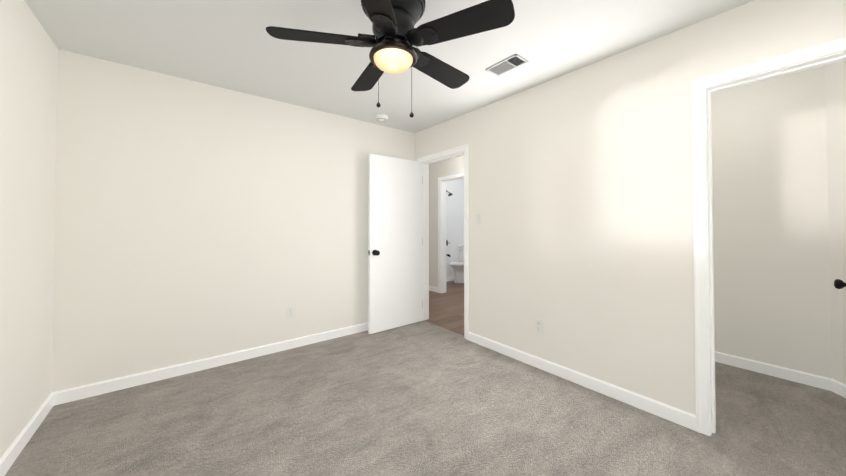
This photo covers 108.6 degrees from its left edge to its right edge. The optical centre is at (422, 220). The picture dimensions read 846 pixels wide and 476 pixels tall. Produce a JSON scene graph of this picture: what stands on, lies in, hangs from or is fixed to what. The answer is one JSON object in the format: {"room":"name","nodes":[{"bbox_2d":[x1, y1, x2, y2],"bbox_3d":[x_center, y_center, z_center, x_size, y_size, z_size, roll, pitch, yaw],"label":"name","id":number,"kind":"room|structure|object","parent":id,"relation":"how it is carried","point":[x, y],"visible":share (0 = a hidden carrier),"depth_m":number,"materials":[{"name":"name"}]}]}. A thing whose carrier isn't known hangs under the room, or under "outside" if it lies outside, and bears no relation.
{"room":"empty bedroom","nodes":[
{"label":"empty bedroom","id":0,"kind":"room"},
{"bbox_2d":[0,0,57,457],"bbox_3d":[-1.373,0.010,0.545,0.120,2.440,4.070,1,-1,-39],"label":"wall","id":1,"kind":"structure","parent":0,"point":[28,80],"depth_m":1.69,"materials":[{"name":"paint"}]},
{"bbox_2d":[0,392,55,475],"bbox_3d":[-1.320,1.186,0.568,0.013,0.089,3.830,1,-1,-39],"label":"baseboard","id":2,"kind":"structure","parent":1,"relation":"attached to","point":[8,458],"depth_m":1.69,"materials":[{"name":"white paint"}]},
{"bbox_2d":[51,49,414,391],"bbox_3d":[-1.302,0.051,3.127,3.210,2.440,0.120,1,-1,-39],"label":"wall","id":3,"kind":"structure","parent":0,"point":[194,220],"depth_m":2.55,"materials":[{"name":"paint"}]},
{"bbox_2d":[56,322,367,404],"bbox_3d":[-1.294,1.225,3.026,3.060,0.089,0.020,1,-1,-39],"label":"baseboard","id":4,"kind":"structure","parent":3,"relation":"attached to","point":[98,388],"depth_m":2.52,"materials":[{"name":"white paint"}]},
{"bbox_2d":[287,306,293,318],"bbox_3d":[-1.315,0.912,3.021,0.070,0.115,0.008,1,-1,-39],"label":"electrical outlet","id":5,"kind":"object","parent":3,"relation":"attached to","point":[290,312],"visible":1,"depth_m":3.02,"materials":[{"name":"white plastic"}]},
{"bbox_2d":[24,0,753,132],"bbox_3d":[0.506,-1.219,3.182,6.320,0.100,5.820,1,-1,-39],"label":"ceiling","id":6,"kind":"structure","parent":0,"point":[234,45],"depth_m":2.05,"materials":[{"name":"paint"}]},
{"bbox_2d":[375,114,387,121],"bbox_3d":[-0.462,-1.143,3.394,0.148,0.044,0.148,1,-1,-39],"label":"smoke detector","id":7,"kind":"object","parent":6,"relation":"attached to","point":[381,117],"visible":1,"depth_m":3.35,"materials":[{"name":"white plastic"}]},
{"bbox_2d":[266,0,514,117],"bbox_3d":[-0.139,-0.866,1.550,1.114,0.656,1.122,1,-1,-39],"label":"fan","id":8,"kind":"object","parent":6,"relation":"hanging from","point":[397,35],"visible":1,"depth_m":1.44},
{"bbox_2d":[486,54,528,75],"bbox_3d":[0.635,-1.177,2.312,0.160,0.010,0.280,1,-1,-39],"label":"ceiling vent","id":9,"kind":"object","parent":6,"relation":"in","point":[507,64],"visible":1,"depth_m":2.30,"materials":[{"name":"white metal"}]},
{"bbox_2d":[5,320,845,475],"bbox_3d":[0.414,1.302,1.950,4.690,0.100,4.070,1,-1,-39],"label":"floor carpet","id":10,"kind":"object","parent":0,"point":[423,398],"visible":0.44,"depth_m":1.87,"materials":[{"name":"grey carpet"}]},
{"bbox_2d":[424,281,463,335],"bbox_3d":[1.236,1.348,4.836,3.065,0.100,4.080,1,-1,-39],"label":"floor","id":11,"kind":"structure","parent":0,"point":[446,310],"depth_m":4.47,"materials":[{"name":"brown wood"}]},
{"bbox_2d":[449,245,463,282],"bbox_3d":[0.831,0.937,6.567,0.628,0.775,0.420,1,-1,-39],"label":"toilet","id":12,"kind":"object","parent":11,"relation":"on","point":[458,267],"visible":0.44,"depth_m":6.44,"materials":[{"name":"white ceramic"}]},
{"bbox_2d":[429,155,463,287],"bbox_3d":[1.059,0.075,4.665,0.120,2.440,4.000,1,-1,-39],"label":"wall","id":13,"kind":"structure","parent":0,"point":[448,167],"depth_m":5.60,"materials":[{"name":"paint"}]},
{"bbox_2d":[429,286,437,292],"bbox_3d":[0.073,1.268,5.775,0.013,0.089,0.683,1,-1,-39],"label":"baseboard","id":14,"kind":"structure","parent":13,"relation":"attached to","point":[433,289],"depth_m":5.61,"materials":[{"name":"white paint"}]},
{"bbox_2d":[438,173,463,292],"bbox_3d":[0.560,0.258,5.287,0.158,2.093,0.726,1,-1,-39],"label":"door frame","id":15,"kind":"structure","parent":13,"relation":"attached to","point":[442,234],"depth_m":5.50,"materials":[{"name":"white paint"}]},
{"bbox_2d":[446,178,463,276],"bbox_3d":[0.389,0.105,6.611,1.260,2.440,0.120,1,-1,-39],"label":"wall","id":16,"kind":"structure","parent":0,"point":[455,219],"depth_m":6.76,"materials":[{"name":"paint"}]},
{"bbox_2d":[446,190,452,256],"bbox_3d":[0.559,0.048,6.550,0.112,1.463,0.196,1,-1,-39],"label":"shower fixture","id":17,"kind":"object","parent":16,"relation":"attached to","point":[450,194],"visible":0.73,"depth_m":6.55,"materials":[{"name":"black metal"}]},
{"bbox_2d":[446,276,454,281],"bbox_3d":[0.439,1.280,6.547,1.280,0.089,0.013,1,-1,-39],"label":"baseboard","id":18,"kind":"structure","parent":16,"relation":"attached to","point":[447,278],"depth_m":6.67,"materials":[{"name":"white paint"}]},
{"bbox_2d":[415,0,845,414],"bbox_3d":[1.137,0.042,2.546,0.120,2.440,3.830,1,-1,-39],"label":"wall","id":19,"kind":"structure","parent":0,"point":[580,188],"depth_m":2.20,"materials":[{"name":"paint"}]},
{"bbox_2d":[368,154,422,333],"bbox_3d":[-0.306,0.260,3.640,0.772,2.014,0.179,1,-1,-39],"label":"bedroom door","id":20,"kind":"structure","parent":19,"relation":"in","point":[395,300],"depth_m":3.60,"materials":[{"name":"paint"}]},
{"bbox_2d":[417,144,468,339],"bbox_3d":[0.261,0.232,3.642,0.158,2.093,0.886,1,-1,-39],"label":"door frame","id":21,"kind":"structure","parent":19,"relation":"attached to","point":[426,161],"depth_m":3.73,"materials":[{"name":"white paint"}]},
{"bbox_2d":[476,213,480,223],"bbox_3d":[0.571,-0.019,3.151,0.012,0.115,0.070,1,-1,-39],"label":"light switch","id":22,"kind":"object","parent":19,"relation":"attached to","point":[478,218],"visible":1,"depth_m":3.15,"materials":[{"name":"white plastic"}]},
{"bbox_2d":[535,318,542,333],"bbox_3d":[0.996,0.903,2.607,0.008,0.115,0.070,1,-1,-39],"label":"electrical outlet","id":23,"kind":"object","parent":19,"relation":"attached to","point":[539,325],"visible":1,"depth_m":2.60,"materials":[{"name":"white plastic"}]},
{"bbox_2d":[468,332,695,430],"bbox_3d":[1.055,1.217,2.523,0.013,0.089,1.841,1,-1,-39],"label":"baseboard","id":24,"kind":"structure","parent":19,"relation":"attached to","point":[678,416],"depth_m":2.23,"materials":[{"name":"white paint"}]},
{"bbox_2d":[691,37,845,435],"bbox_3d":[1.893,0.200,1.596,0.158,2.093,0.691,1,-1,-39],"label":"trim","id":25,"kind":"structure","parent":19,"relation":"attached to","point":[705,88],"depth_m":1.79,"materials":[{"name":"white paint"}]},
{"bbox_2d":[711,60,845,384],"bbox_3d":[2.442,0.035,2.097,1.360,2.440,1.740,1,-1,-39],"label":"wall","id":26,"kind":"structure","parent":0,"point":[779,193],"depth_m":2.44,"materials":[{"name":"paint"}]},
{"bbox_2d":[715,351,845,397],"bbox_3d":[2.272,1.212,2.195,1.240,0.089,1.105,1,-1,-39],"label":"baseboard","id":27,"kind":"structure","parent":26,"relation":"attached to","point":[825,383],"depth_m":2.42,"materials":[{"name":"white paint"}]},
{"bbox_2d":[834,279,845,288],"bbox_3d":[2.308,0.228,1.633,0.577,2.014,0.107,1,-1,-39],"label":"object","id":28,"kind":"structure","parent":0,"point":[839,284],"depth_m":1.78,"materials":[{"name":"metal"}]}
]}

